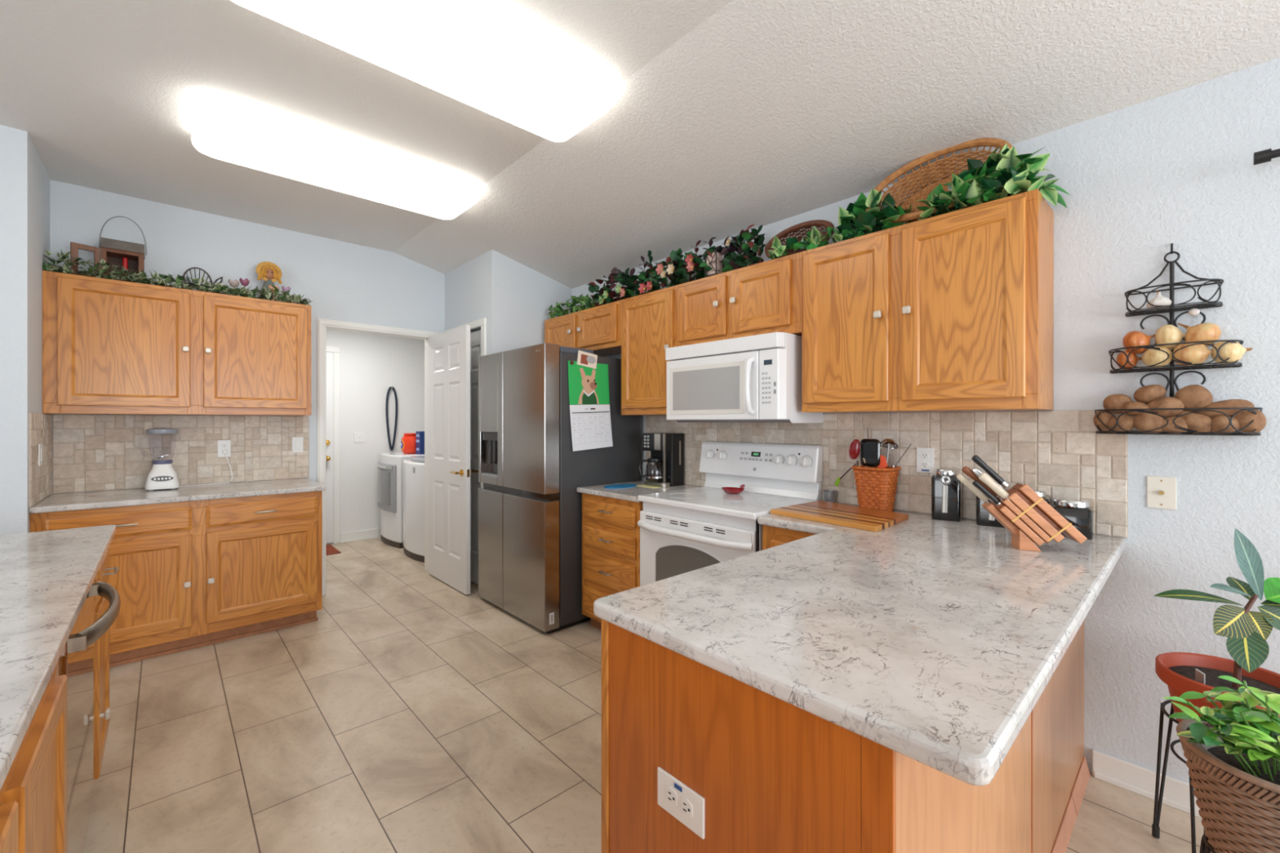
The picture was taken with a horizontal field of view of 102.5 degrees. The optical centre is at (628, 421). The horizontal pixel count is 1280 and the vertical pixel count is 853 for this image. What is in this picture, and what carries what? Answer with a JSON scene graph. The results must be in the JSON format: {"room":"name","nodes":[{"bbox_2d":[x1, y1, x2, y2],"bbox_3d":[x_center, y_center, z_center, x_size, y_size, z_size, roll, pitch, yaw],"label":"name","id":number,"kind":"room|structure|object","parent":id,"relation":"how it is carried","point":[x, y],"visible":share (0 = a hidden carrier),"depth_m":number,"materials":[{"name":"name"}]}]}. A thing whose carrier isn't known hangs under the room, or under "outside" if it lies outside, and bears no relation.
{"room":"kitchen","nodes":[
{"label":"kitchen","id":0,"kind":"room"},
{"bbox_2d":[0,124,31,535],"bbox_3d":[-4.229,-0.089,1.472,3.297,2.860,0.115,0,0,-42],"label":"wall","id":1,"kind":"structure","parent":0,"point":[15,144],"depth_m":2.51,"materials":[{"name":"white paint"}]},
{"bbox_2d":[31,142,49,506],"bbox_3d":[-3.276,-0.089,2.790,0.117,2.860,0.563,0,0,-42],"label":"wall","id":2,"kind":"structure","parent":0,"point":[40,178],"depth_m":2.76,"materials":[{"name":"white paint"}]},
{"bbox_2d":[28,413,52,507],"bbox_3d":[-3.198,0.191,2.797,0.010,0.472,0.639,0,0,-42],"label":"backsplash","id":3,"kind":"structure","parent":2,"relation":"attached to","point":[40,425],"depth_m":2.73,"materials":[{"name":"tile"}]},
{"bbox_2d":[49,179,444,494],"bbox_3d":[-2.299,-0.089,4.127,3.360,2.860,0.112,0,0,-42],"label":"wall","id":4,"kind":"structure","parent":0,"point":[344,282],"depth_m":3.73,"materials":[{"name":"white paint"}]},
{"bbox_2d":[42,270,311,415],"bbox_3d":[-2.839,-0.442,3.353,1.286,0.790,0.312,0,0,-42],"label":"upper cabinet","id":5,"kind":"object","parent":4,"relation":"attached to","point":[110,346],"visible":1,"depth_m":3.19,"materials":[{"name":"brown wood"}]},
{"bbox_2d":[70,216,146,278],"bbox_3d":[-3.159,-1.054,3.132,0.319,0.432,0.182,0,0,-42],"label":"candle lantern","id":6,"kind":"object","parent":5,"relation":"on","point":[113,251],"visible":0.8,"depth_m":3.14,"materials":[{"name":"brown wood"}]},
{"bbox_2d":[42,248,312,305],"bbox_3d":[-2.781,-0.910,3.306,1.305,0.145,0.167,0,0,-43],"label":"ivy garland","id":7,"kind":"object","parent":5,"relation":"on","point":[265,294],"visible":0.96,"depth_m":3.19,"materials":[{"name":"plastic"}]},
{"bbox_2d":[256,261,281,297],"bbox_3d":[-2.569,-0.992,3.669,0.154,0.308,0.110,0,0,-42],"label":"doll","id":8,"kind":"object","parent":5,"relation":"on","point":[268,272],"visible":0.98,"depth_m":3.65,"materials":[{"name":"yellow"}]},
{"bbox_2d":[52,413,308,493],"bbox_3d":[-2.925,0.191,3.479,1.310,0.472,0.010,0,0,-42],"label":"backsplash","id":9,"kind":"structure","parent":4,"relation":"attached to","point":[91,452],"depth_m":3.42,"materials":[{"name":"tile"}]},
{"bbox_2d":[316,318,439,595],"bbox_3d":[-2.066,0.272,4.331,1.002,2.137,0.153,0,0,-42],"label":"trim","id":10,"kind":"structure","parent":4,"relation":"attached to","point":[322,324],"depth_m":4.03,"materials":[{"name":"white paint"}]},
{"bbox_2d":[428,324,474,595],"bbox_3d":[-1.492,0.292,4.240,0.154,2.073,0.767,0,0,-42],"label":"door","id":11,"kind":"structure","parent":4,"relation":"in","point":[449,351],"depth_m":4.18,"materials":[{"name":"white paint"}]},
{"bbox_2d":[325,328,424,544],"bbox_3d":[-3.218,0.041,5.771,2.360,2.600,0.120,0,0,-42],"label":"wall","id":12,"kind":"structure","parent":0,"point":[369,363],"depth_m":5.91,"materials":[{"name":"white paint"}]},
{"bbox_2d":[325,351,333,543],"bbox_3d":[-3.524,0.281,5.339,0.817,2.080,0.110,0,0,-42],"label":"door","id":13,"kind":"structure","parent":12,"relation":"in","point":[329,356],"depth_m":5.60,"materials":[{"name":"white paint"}]},
{"bbox_2d":[325,346,339,543],"bbox_3d":[-3.550,0.256,5.378,0.940,2.170,0.018,0,0,-42],"label":"trim","id":14,"kind":"structure","parent":12,"relation":"attached to","point":[335,350],"depth_m":5.66,"materials":[{"name":"white paint"}]},
{"bbox_2d":[339,528,380,542],"bbox_3d":[-2.784,1.288,6.066,1.117,0.105,0.024,0,0,-42],"label":"baseboard","id":15,"kind":"structure","parent":12,"relation":"attached to","point":[371,533],"depth_m":5.82,"materials":[{"name":"white paint"}]},
{"bbox_2d":[385,383,397,450],"bbox_3d":[-2.790,-0.056,6.045,0.135,0.787,0.048,0,0,-42],"label":"belt","id":16,"kind":"object","parent":12,"relation":"hanging from","point":[391,446],"visible":1,"depth_m":6.04,"materials":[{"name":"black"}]},
{"bbox_2d":[444,249,572,355],"bbox_3d":[-1.077,-0.059,4.547,0.753,2.800,0.903,0,0,-42],"label":"wall","id":17,"kind":"structure","parent":0,"point":[514,299],"depth_m":4.15,"materials":[{"name":"white paint"}]},
{"bbox_2d":[444,317,486,488],"bbox_3d":[-1.379,0.263,4.306,0.018,2.155,0.770,0,0,-42],"label":"trim","id":18,"kind":"structure","parent":17,"relation":"attached to","point":[482,322],"depth_m":4.05,"materials":[{"name":"white paint"}]},
{"bbox_2d":[470,329,480,584],"bbox_3d":[-1.364,0.292,4.319,0.094,2.073,0.628,0,0,-42],"label":"door","id":19,"kind":"structure","parent":17,"relation":"in","point":[475,336],"depth_m":4.24,"materials":[{"name":"white paint"}]},
{"bbox_2d":[0,0,1279,288],"bbox_3d":[-0.721,-1.352,0.022,6.560,0.454,8.300,0,0,-42],"label":"ceiling","id":20,"kind":"structure","parent":0,"point":[726,117],"depth_m":2.16,"materials":[{"name":"white paint"}]},
{"bbox_2d":[191,98,480,219],"bbox_3d":[-1.522,-1.374,2.823,1.333,0.114,0.468,0,0,-42],"label":"ceiling light","id":21,"kind":"object","parent":20,"relation":"attached to","point":[220,131],"visible":1,"depth_m":2.64,"materials":[{"name":"white plastic"}]},
{"bbox_2d":[231,0,615,142],"bbox_3d":[-0.674,-1.374,1.895,1.328,0.114,0.443,0,0,-42],"label":"ceiling light","id":22,"kind":"object","parent":20,"relation":"attached to","point":[453,49],"visible":1,"depth_m":1.86,"materials":[{"name":"white plastic"}]},
{"bbox_2d":[83,537,1211,852],"bbox_3d":[-1.399,1.391,0.691,6.650,0.100,10.300,0,0,-42],"label":"floor","id":23,"kind":"structure","parent":0,"point":[417,713],"depth_m":2.14,"materials":[{"name":"tile"}]},
{"bbox_2d":[0,660,66,852],"bbox_3d":[-1.162,0.900,0.578,0.620,0.882,1.175,0,0,-42],"label":"base cabinet","id":24,"kind":"object","parent":23,"relation":"on","point":[33,790],"visible":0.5,"depth_m":0.97,"materials":[{"name":"brown wood"}]},
{"bbox_2d":[0,524,115,790],"bbox_3d":[-1.245,0.443,0.408,1.000,0.032,3.775,0,0,-42],"label":"countertop","id":25,"kind":"structure","parent":24,"relation":"on","point":[46,578],"depth_m":1.19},
{"bbox_2d":[57,577,120,852],"bbox_3d":[-1.751,0.901,1.299,0.662,0.880,0.675,0,0,-42],"label":"dishwasher","id":26,"kind":"object","parent":23,"relation":"on","point":[77,660],"visible":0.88,"depth_m":1.40,"materials":[{"name":"grey plastic"}]},
{"bbox_2d":[95,547,119,779],"bbox_3d":[-2.171,0.900,1.722,0.656,0.882,0.505,0,0,-42],"label":"base cabinet","id":27,"kind":"object","parent":23,"relation":"on","point":[103,643],"visible":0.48,"depth_m":1.88,"materials":[{"name":"brown wood"}]},
{"bbox_2d":[30,490,322,666],"bbox_3d":[-2.718,0.900,3.218,1.284,0.882,0.674,0,0,-42],"label":"base cabinet","id":28,"kind":"object","parent":23,"relation":"on","point":[191,575],"visible":0.77,"depth_m":3.04,"materials":[{"name":"brown wood"}]},
{"bbox_2d":[28,478,326,513],"bbox_3d":[-2.718,0.443,3.231,1.302,0.032,0.656,0,0,-42],"label":"countertop","id":29,"kind":"structure","parent":28,"relation":"on","point":[140,496],"depth_m":3.06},
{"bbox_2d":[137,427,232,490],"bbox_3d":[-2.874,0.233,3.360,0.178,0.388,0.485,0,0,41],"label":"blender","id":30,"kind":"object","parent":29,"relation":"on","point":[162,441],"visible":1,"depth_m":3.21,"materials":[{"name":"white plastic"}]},
{"bbox_2d":[137,433,177,460],"bbox_3d":[-2.975,0.158,3.248,0.184,0.166,0.144,0,0,-42],"label":"jar","id":31,"kind":"object","parent":30,"relation":"on","point":[162,446],"depth_m":3.21,"materials":[{"name":"glass"}]},
{"bbox_2d":[376,452,424,548],"bbox_3d":[-2.429,0.848,5.864,0.744,0.985,0.660,0,0,-42],"label":"dryer","id":32,"kind":"object","parent":23,"relation":"on","point":[390,467],"visible":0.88,"depth_m":5.49,"materials":[{"name":"white metal"}]},
{"bbox_2d":[400,432,415,453],"bbox_3d":[-2.449,0.242,5.779,0.216,0.228,0.244,0,0,-42],"label":"tub","id":33,"kind":"object","parent":32,"relation":"on","point":[407,444],"visible":0.77,"depth_m":5.68,"materials":[{"name":"orange plastic"}]},
{"bbox_2d":[415,431,424,454],"bbox_3d":[-2.248,0.231,5.696,0.182,0.250,0.123,0,0,-42],"label":"box","id":34,"kind":"object","parent":32,"relation":"on","point":[420,435],"visible":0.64,"depth_m":5.61,"materials":[{"name":"blue"}]},
{"bbox_2d":[403,455,424,562],"bbox_3d":[-1.898,0.811,5.313,0.735,1.060,0.690,0,0,-42],"label":"washing machine","id":35,"kind":"object","parent":23,"relation":"on","point":[413,468],"visible":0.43,"depth_m":4.99,"materials":[{"name":"white metal"}]},
{"bbox_2d":[478,342,639,633],"bbox_3d":[-0.525,0.425,3.805,0.818,1.832,0.912,0,0,-42],"label":"refrigerator","id":36,"kind":"object","parent":23,"relation":"on","point":[530,503],"visible":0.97,"depth_m":3.40,"materials":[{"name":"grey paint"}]},
{"bbox_2d":[577,350,597,368],"bbox_3d":[-0.274,-0.412,3.407,0.170,0.113,0.004,0,0,-42],"label":"photo magnet","id":37,"kind":"object","parent":36,"relation":"attached to","point":[585,359],"visible":1,"depth_m":3.40,"materials":[{"name":"beige"}]},
{"bbox_2d":[568,360,613,451],"bbox_3d":[-0.251,-0.102,3.422,0.365,0.585,0.016,0,0,-42],"label":"wall calendar","id":38,"kind":"object","parent":36,"relation":"attached to","point":[590,424],"visible":1,"depth_m":3.42,"materials":[{"name":"green paper"}]},
{"bbox_2d":[577,388,599,404],"bbox_3d":[-0.268,-0.169,3.413,0.174,0.108,0.002,0,0,-42],"label":"print","id":39,"kind":"object","parent":38,"relation":"on","point":[585,396],"depth_m":3.41,"materials":[{"name":"green"}]},
{"bbox_2d":[582,493,643,629],"bbox_3d":[0.082,0.900,3.330,0.662,0.882,0.548,0,0,-42],"label":"base cabinet","id":40,"kind":"object","parent":23,"relation":"on","point":[611,531],"visible":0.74,"depth_m":3.13,"materials":[{"name":"brown wood"}]},
{"bbox_2d":[577,480,702,502],"bbox_3d":[0.089,0.443,3.342,0.636,0.032,0.585,0,0,-42],"label":"countertop","id":41,"kind":"structure","parent":40,"relation":"on","point":[630,494],"depth_m":3.21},
{"bbox_2d":[638,432,684,487],"bbox_3d":[0.217,0.252,3.457,0.240,0.350,0.209,0,0,-42],"label":"coffee maker","id":42,"kind":"object","parent":41,"relation":"on","point":[664,468],"visible":1,"depth_m":3.40,"materials":[{"name":"black plastic"}]},
{"bbox_2d":[637,441,822,586],"bbox_3d":[0.518,0.734,2.812,0.686,1.214,0.798,0,0,-42],"label":"stove","id":43,"kind":"object","parent":23,"relation":"on","point":[682,531],"visible":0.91,"depth_m":2.77,"materials":[{"name":"white metal"}]},
{"bbox_2d":[637,486,822,519],"bbox_3d":[0.543,0.431,2.826,0.630,0.033,0.782,0,0,-42],"label":"cooktop","id":44,"kind":"object","parent":43,"relation":"in","point":[750,504],"depth_m":2.73,"materials":[{"name":"white ceramic"}]},
{"bbox_2d":[762,524,816,550],"bbox_3d":[0.941,0.903,2.388,0.650,0.876,0.373,0,0,-42],"label":"base cabinet","id":45,"kind":"object","parent":23,"relation":"on","point":[772,536],"visible":0.11,"depth_m":2.27,"materials":[{"name":"brown wood"}]},
{"bbox_2d":[601,618,1090,852],"bbox_3d":[0.849,0.903,1.592,1.854,0.876,0.679,0,0,-42],"label":"base cabinet","id":46,"kind":"object","parent":23,"relation":"on","point":[772,775],"visible":0.54,"depth_m":1.00,"materials":[{"name":"brown wood"}]},
{"bbox_2d":[657,766,705,839],"bbox_3d":[0.103,0.766,1.036,0.008,0.078,0.125,0,0,-42],"label":"outlet","id":47,"kind":"object","parent":46,"relation":"attached to","point":[679,800],"visible":1,"depth_m":1.03,"materials":[{"name":"white plastic"}]},
{"bbox_2d":[666,786,676,806],"bbox_3d":[0.087,0.766,1.050,0.002,0.035,0.029,0,0,-42],"label":"socket","id":48,"kind":"object","parent":47,"relation":"attached to","point":[671,792],"depth_m":1.05,"materials":[{"name":"white"}]},
{"bbox_2d":[680,797,692,817],"bbox_3d":[0.115,0.766,1.019,0.002,0.035,0.029,0,0,-42],"label":"socket","id":49,"kind":"object","parent":47,"relation":"attached to","point":[686,802],"depth_m":1.02,"materials":[{"name":"white"}]},
{"bbox_2d":[593,505,1126,786],"bbox_3d":[0.748,0.446,1.695,1.868,0.038,1.163,0,0,-42],"label":"countertop","id":50,"kind":"structure","parent":46,"relation":"on","point":[933,642],"depth_m":1.09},
{"bbox_2d":[770,500,908,532],"bbox_3d":[0.968,0.416,2.330,0.479,0.021,0.496,0,0,-42],"label":"cutting board","id":51,"kind":"object","parent":50,"relation":"on","point":[820,511],"visible":1,"depth_m":2.25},
{"bbox_2d":[851,464,901,511],"bbox_3d":[1.188,0.321,2.467,0.163,0.214,0.187,0,0,-42],"label":"utensil basket","id":52,"kind":"object","parent":50,"relation":"on","point":[876,486],"visible":0.95,"depth_m":2.42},
{"bbox_2d":[860,439,880,467],"bbox_3d":[1.151,0.239,2.448,0.024,0.315,0.092,0,0,-42],"label":"spatula","id":53,"kind":"object","parent":52,"relation":"in","point":[870,449],"visible":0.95,"depth_m":2.44,"materials":[{"name":"black plastic"}]},
{"bbox_2d":[931,468,960,521],"bbox_3d":[1.392,0.316,2.254,0.108,0.221,0.126,0,0,34],"label":"canister","id":54,"kind":"object","parent":50,"relation":"on","point":[945,486],"visible":0.95,"depth_m":2.22,"materials":[{"name":"black"}]},
{"bbox_2d":[976,481,1008,528],"bbox_3d":[1.507,0.339,2.127,0.112,0.176,0.130,0,0,36],"label":"canister","id":55,"kind":"object","parent":50,"relation":"on","point":[984,517],"visible":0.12,"depth_m":2.11,"materials":[{"name":"black"}]},
{"bbox_2d":[981,483,1087,551],"bbox_3d":[1.355,0.317,1.726,0.271,0.220,0.079,0,0,18],"label":"knife block","id":56,"kind":"object","parent":50,"relation":"on","point":[1029,519],"visible":0.99,"depth_m":1.70,"materials":[{"name":"brown wood"}]},
{"bbox_2d":[955,473,992,503],"bbox_3d":[1.212,0.237,1.801,0.111,0.111,0.014,0,0,18],"label":"kitchen knife","id":57,"kind":"object","parent":56,"relation":"in","point":[960,477],"visible":0.97,"depth_m":1.80,"materials":[{"name":"beige plastic"}]},
{"bbox_2d":[961,466,1002,500],"bbox_3d":[1.225,0.213,1.780,0.126,0.117,0.014,0,0,18],"label":"kitchen knife","id":58,"kind":"object","parent":56,"relation":"in","point":[966,470],"visible":0.66,"depth_m":1.78,"materials":[{"name":"brown wood"}]},
{"bbox_2d":[971,454,1008,488],"bbox_3d":[1.249,0.172,1.777,0.110,0.112,0.014,0,0,18],"label":"kitchen knife","id":59,"kind":"object","parent":56,"relation":"in","point":[975,459],"visible":1,"depth_m":1.77,"materials":[{"name":"black plastic"}]},
{"bbox_2d":[978,472,1010,500],"bbox_3d":[1.243,0.222,1.743,0.099,0.098,0.017,0,0,18],"label":"kitchen knife","id":60,"kind":"object","parent":56,"relation":"in","point":[985,478],"visible":0.98,"depth_m":1.74,"materials":[{"name":"beige plastic"}]},
{"bbox_2d":[1051,497,1093,539],"bbox_3d":[1.668,0.359,1.935,0.118,0.136,0.118,0,0,42],"label":"canister","id":61,"kind":"object","parent":50,"relation":"on","point":[1077,512],"visible":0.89,"depth_m":1.89,"materials":[{"name":"black"}]},
{"bbox_2d":[1151,699,1205,852],"bbox_3d":[1.754,1.109,1.497,0.283,0.455,0.283,0,0,23],"label":"plant stand","id":62,"kind":"object","parent":23,"relation":"on","point":[1157,802],"visible":0.33,"depth_m":1.63,"materials":[{"name":"black metal"}]},
{"bbox_2d":[1154,528,1279,725],"bbox_3d":[1.756,0.655,1.478,0.337,0.695,0.345,0,0,-42],"label":"potted plant","id":63,"kind":"object","parent":62,"relation":"on","point":[1246,631],"visible":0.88,"depth_m":1.48,"materials":[{"name":"plant"}]},
{"bbox_2d":[1199,831,1216,852],"bbox_3d":[1.479,1.171,1.167,0.238,0.330,0.238,0,0,-33],"label":"plant stand","id":64,"kind":"object","parent":23,"relation":"on","point":[1204,842],"visible":0.36,"depth_m":1.24,"materials":[{"name":"black metal"}]},
{"bbox_2d":[1162,675,1279,852],"bbox_3d":[1.454,0.827,1.159,0.365,0.417,0.339,0,0,-42],"label":"wicker planter","id":65,"kind":"object","parent":64,"relation":"on","point":[1233,762],"visible":1,"depth_m":1.16,"materials":[{"name":"brown"}]},
{"bbox_2d":[572,57,1279,782],"bbox_3d":[1.652,-0.034,2.173,0.115,2.750,8.310,0,0,-42],"label":"wall","id":66,"kind":"structure","parent":0,"point":[1177,168],"depth_m":1.81,"materials":[{"name":"white paint"}]},
{"bbox_2d":[544,300,621,356],"bbox_3d":[-0.279,-0.681,3.969,0.342,0.313,0.958,0,0,-42],"label":"upper cabinet","id":67,"kind":"object","parent":66,"relation":"attached to","point":[597,329],"visible":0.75,"depth_m":3.79,"materials":[{"name":"brown wood"}]},
{"bbox_2d":[546,293,597,318],"bbox_3d":[-0.430,-0.919,4.026,0.217,0.162,0.644,0,0,-42],"label":"ivy garland","id":68,"kind":"object","parent":67,"relation":"on","point":[583,300],"visible":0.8,"depth_m":4.00,"materials":[{"name":"green plant"}]},
{"bbox_2d":[621,284,676,415],"bbox_3d":[0.214,-0.442,3.422,0.342,0.790,0.514,0,0,-42],"label":"upper cabinet","id":69,"kind":"object","parent":66,"relation":"attached to","point":[648,320],"visible":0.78,"depth_m":3.33,"materials":[{"name":"brown wood"}]},
{"bbox_2d":[676,252,801,346],"bbox_3d":[0.666,-0.639,2.922,0.342,0.396,0.832,0,0,-42],"label":"upper cabinet","id":70,"kind":"object","parent":66,"relation":"attached to","point":[765,297],"visible":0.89,"depth_m":2.77,"materials":[{"name":"brown wood"}]},
{"bbox_2d":[586,224,765,306],"bbox_3d":[0.251,-0.987,3.337,0.281,0.304,1.497,0,0,-42],"label":"foliage arrangement","id":71,"kind":"object","parent":70,"relation":"on","point":[680,271],"visible":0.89,"depth_m":3.20,"materials":[{"name":"green plant"}]},
{"bbox_2d":[704,245,724,277],"bbox_3d":[0.498,-0.925,2.981,0.083,0.175,0.088,0,0,-42],"label":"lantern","id":72,"kind":"object","parent":70,"relation":"on","point":[717,264],"visible":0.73,"depth_m":2.95,"materials":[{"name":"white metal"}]},
{"bbox_2d":[665,332,823,422],"bbox_3d":[0.610,-0.215,2.875,0.466,0.441,0.770,0,0,-42],"label":"microwave","id":73,"kind":"object","parent":70,"relation":"attached to","point":[757,378],"visible":0.99,"depth_m":2.66,"materials":[{"name":"white plastic"}]},
{"bbox_2d":[764,219,834,257],"bbox_3d":[0.882,-0.938,2.663,0.118,0.192,0.391,0,0,-42],"label":"wicker basket","id":74,"kind":"object","parent":70,"relation":"on","point":[784,233],"visible":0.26,"depth_m":2.68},
{"bbox_2d":[645,409,1128,537],"bbox_3d":[0.977,0.191,2.827,0.010,0.472,2.543,0,0,-42],"label":"backsplash","id":75,"kind":"structure","parent":66,"relation":"attached to","point":[1060,454],"depth_m":2.26,"materials":[{"name":"tile"}]},
{"bbox_2d":[916,447,933,473],"bbox_3d":[1.371,0.178,2.379,0.008,0.116,0.072,0,0,-42],"label":"outlet","id":76,"kind":"object","parent":75,"relation":"attached to","point":[925,456],"visible":1,"depth_m":2.38,"materials":[{"name":"white plastic"}]},
{"bbox_2d":[801,188,1053,413],"bbox_3d":[1.254,-0.442,2.271,0.342,0.790,0.922,0,0,-42],"label":"upper cabinet","id":77,"kind":"object","parent":66,"relation":"attached to","point":[953,311],"visible":1,"depth_m":2.08,"materials":[{"name":"brown wood"}]},
{"bbox_2d":[767,143,1069,259],"bbox_3d":[1.171,-0.924,2.300,0.307,0.269,1.219,0,0,-42],"label":"artificial plant","id":78,"kind":"object","parent":77,"relation":"on","point":[1006,173],"visible":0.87,"depth_m":2.04,"materials":[{"name":"green plant"}]},
{"bbox_2d":[865,137,1012,222],"bbox_3d":[1.326,-1.030,2.222,0.229,0.333,0.552,0,0,-42],"label":"wicker basket","id":79,"kind":"object","parent":77,"relation":"on","point":[922,193],"visible":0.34,"depth_m":2.29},
{"bbox_2d":[1092,749,1202,818],"bbox_3d":[2.080,1.293,1.595,0.025,0.095,0.958,0,0,-42],"label":"baseboard","id":80,"kind":"structure","parent":66,"relation":"attached to","point":[1141,780],"depth_m":1.85,"materials":[{"name":"white paint"}]},
{"bbox_2d":[1146,475,1176,510],"bbox_3d":[1.884,0.251,1.817,0.018,0.114,0.073,0,0,-42],"label":"cable plate","id":81,"kind":"object","parent":66,"relation":"attached to","point":[1161,491],"visible":1,"depth_m":1.82,"materials":[{"name":"beige plastic"}]},
{"bbox_2d":[1093,243,1262,435],"bbox_3d":[1.851,-0.292,1.754,0.155,0.671,0.400,0,0,-42],"label":"wire basket","id":82,"kind":"object","parent":66,"relation":"attached to","point":[1206,304],"visible":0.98,"depth_m":1.75,"materials":[{"name":"black metal"}]},
{"bbox_2d":[1093,410,1115,432],"bbox_3d":[1.749,0.000,1.883,0.067,0.086,0.068,0,0,-42],"label":"potato","id":83,"kind":"object","parent":82,"relation":"in","point":[1104,417],"visible":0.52,"depth_m":1.87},
{"bbox_2d":[1102,394,1132,413],"bbox_3d":[1.776,-0.065,1.867,0.061,0.070,0.077,0,0,-42],"label":"potato","id":84,"kind":"object","parent":82,"relation":"in","point":[1114,401],"visible":0.82,"depth_m":1.85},
{"bbox_2d":[1107,414,1134,432],"bbox_3d":[1.761,0.007,1.832,0.060,0.062,0.080,0,0,-42],"label":"potato","id":85,"kind":"object","parent":82,"relation":"in","point":[1126,422],"visible":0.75,"depth_m":1.81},
{"bbox_2d":[1115,350,1142,369],"bbox_3d":[1.790,-0.221,1.845,0.065,0.072,0.066,0,0,-16],"label":"onion","id":86,"kind":"object","parent":82,"relation":"in","point":[1121,359],"visible":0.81,"depth_m":1.82,"materials":[{"name":"orange food"}]},
{"bbox_2d":[1120,401,1150,416],"bbox_3d":[1.791,-0.045,1.814,0.064,0.055,0.078,0,0,-42],"label":"potato","id":87,"kind":"object","parent":82,"relation":"in","point":[1130,405],"visible":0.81,"depth_m":1.80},
{"bbox_2d":[1122,330,1155,354],"bbox_3d":[1.798,-0.281,1.822,0.078,0.083,0.076,0,0,-2],"label":"onion","id":88,"kind":"object","parent":82,"relation":"in","point":[1131,339],"visible":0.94,"depth_m":1.80,"materials":[{"name":"orange food"}]},
{"bbox_2d":[1133,413,1163,433],"bbox_3d":[1.799,0.003,1.776,0.058,0.075,0.081,0,0,-42],"label":"potato","id":89,"kind":"object","parent":82,"relation":"in","point":[1143,421],"visible":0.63,"depth_m":1.76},
{"bbox_2d":[1133,384,1166,404],"bbox_3d":[1.831,-0.096,1.806,0.067,0.070,0.081,0,0,-42],"label":"potato","id":90,"kind":"object","parent":82,"relation":"in","point":[1146,394],"visible":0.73,"depth_m":1.79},
{"bbox_2d":[1141,346,1172,367],"bbox_3d":[1.825,-0.224,1.775,0.068,0.075,0.068,0,0,9],"label":"onion","id":91,"kind":"object","parent":82,"relation":"in","point":[1150,357],"visible":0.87,"depth_m":1.76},
{"bbox_2d":[1146,290,1171,308],"bbox_3d":[1.840,-0.423,1.784,0.061,0.066,0.061,0,0,-42],"label":"garlic bulb","id":92,"kind":"object","parent":82,"relation":"in","point":[1159,300],"visible":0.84,"depth_m":1.77,"materials":[{"name":"white"}]},
{"bbox_2d":[1146,396,1184,417],"bbox_3d":[1.844,-0.048,1.770,0.071,0.077,0.096,0,0,-42],"label":"potato","id":93,"kind":"object","parent":82,"relation":"in","point":[1164,402],"visible":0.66,"depth_m":1.75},
{"bbox_2d":[1154,324,1184,350],"bbox_3d":[1.865,-0.291,1.773,0.092,0.092,0.072,0,0,-42],"label":"onion","id":94,"kind":"object","parent":82,"relation":"in","point":[1166,334],"visible":0.91,"depth_m":1.75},
{"bbox_2d":[1161,416,1187,433],"bbox_3d":[1.840,0.011,1.737,0.057,0.057,0.092,0,0,-42],"label":"potato","id":95,"kind":"object","parent":82,"relation":"in","point":[1180,421],"visible":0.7,"depth_m":1.72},
{"bbox_2d":[1172,341,1211,365],"bbox_3d":[1.879,-0.226,1.716,0.086,0.088,0.089,0,0,-42],"label":"onion","id":96,"kind":"object","parent":82,"relation":"in","point":[1197,353],"visible":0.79,"depth_m":1.69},
{"bbox_2d":[1174,384,1213,411],"bbox_3d":[1.901,-0.080,1.730,0.065,0.089,0.087,0,0,-42],"label":"potato","id":97,"kind":"object","parent":82,"relation":"in","point":[1193,396],"visible":0.82,"depth_m":1.71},
{"bbox_2d":[1182,413,1212,433],"bbox_3d":[1.875,0.007,1.698,0.052,0.069,0.075,0,0,-42],"label":"potato","id":98,"kind":"object","parent":82,"relation":"in","point":[1197,422],"visible":0.74,"depth_m":1.68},
{"bbox_2d":[1177,322,1221,346],"bbox_3d":[1.916,-0.292,1.716,0.084,0.093,0.086,0,0,6],"label":"onion","id":99,"kind":"object","parent":82,"relation":"in","point":[1202,331],"visible":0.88,"depth_m":1.69,"materials":[{"name":"brown food"}]},
{"bbox_2d":[1195,399,1254,418],"bbox_3d":[1.946,-0.039,1.680,0.062,0.068,0.127,0,0,-42],"label":"potato","id":100,"kind":"object","parent":82,"relation":"in","point":[1231,402],"visible":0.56,"depth_m":1.66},
{"bbox_2d":[1210,415,1239,432],"bbox_3d":[1.919,0.011,1.657,0.055,0.062,0.069,0,0,-42],"label":"potato","id":101,"kind":"object","parent":82,"relation":"in","point":[1220,423],"visible":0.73,"depth_m":1.64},
{"bbox_2d":[1210,341,1253,364],"bbox_3d":[1.939,-0.225,1.666,0.078,0.086,0.078,0,0,-1],"label":"onion","id":102,"kind":"object","parent":82,"relation":"in","point":[1235,352],"visible":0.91,"depth_m":1.64,"materials":[{"name":"brown food"}]},
{"bbox_2d":[1233,408,1266,434],"bbox_3d":[1.967,0.000,1.633,0.064,0.081,0.074,0,0,-42],"label":"potato","id":103,"kind":"object","parent":82,"relation":"in","point":[1244,418],"visible":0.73,"depth_m":1.61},
{"bbox_2d":[1253,148,1279,164],"bbox_3d":[2.953,-0.824,0.566,0.108,0.080,2.882,0,0,-42],"label":"curtain rod","id":104,"kind":"object","parent":66,"relation":"attached to","point":[1264,156],"visible":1,"depth_m":1.59,"materials":[{"name":"black metal"}]},
{"bbox_2d":[1155,652,1279,725],"bbox_3d":[1.754,0.870,1.497,0.308,0.266,0.308,0,0,-42],"label":"pot","id":105,"kind":"object","parent":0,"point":[1177,670],"depth_m":1.53,"materials":[{"name":"ceramic"}]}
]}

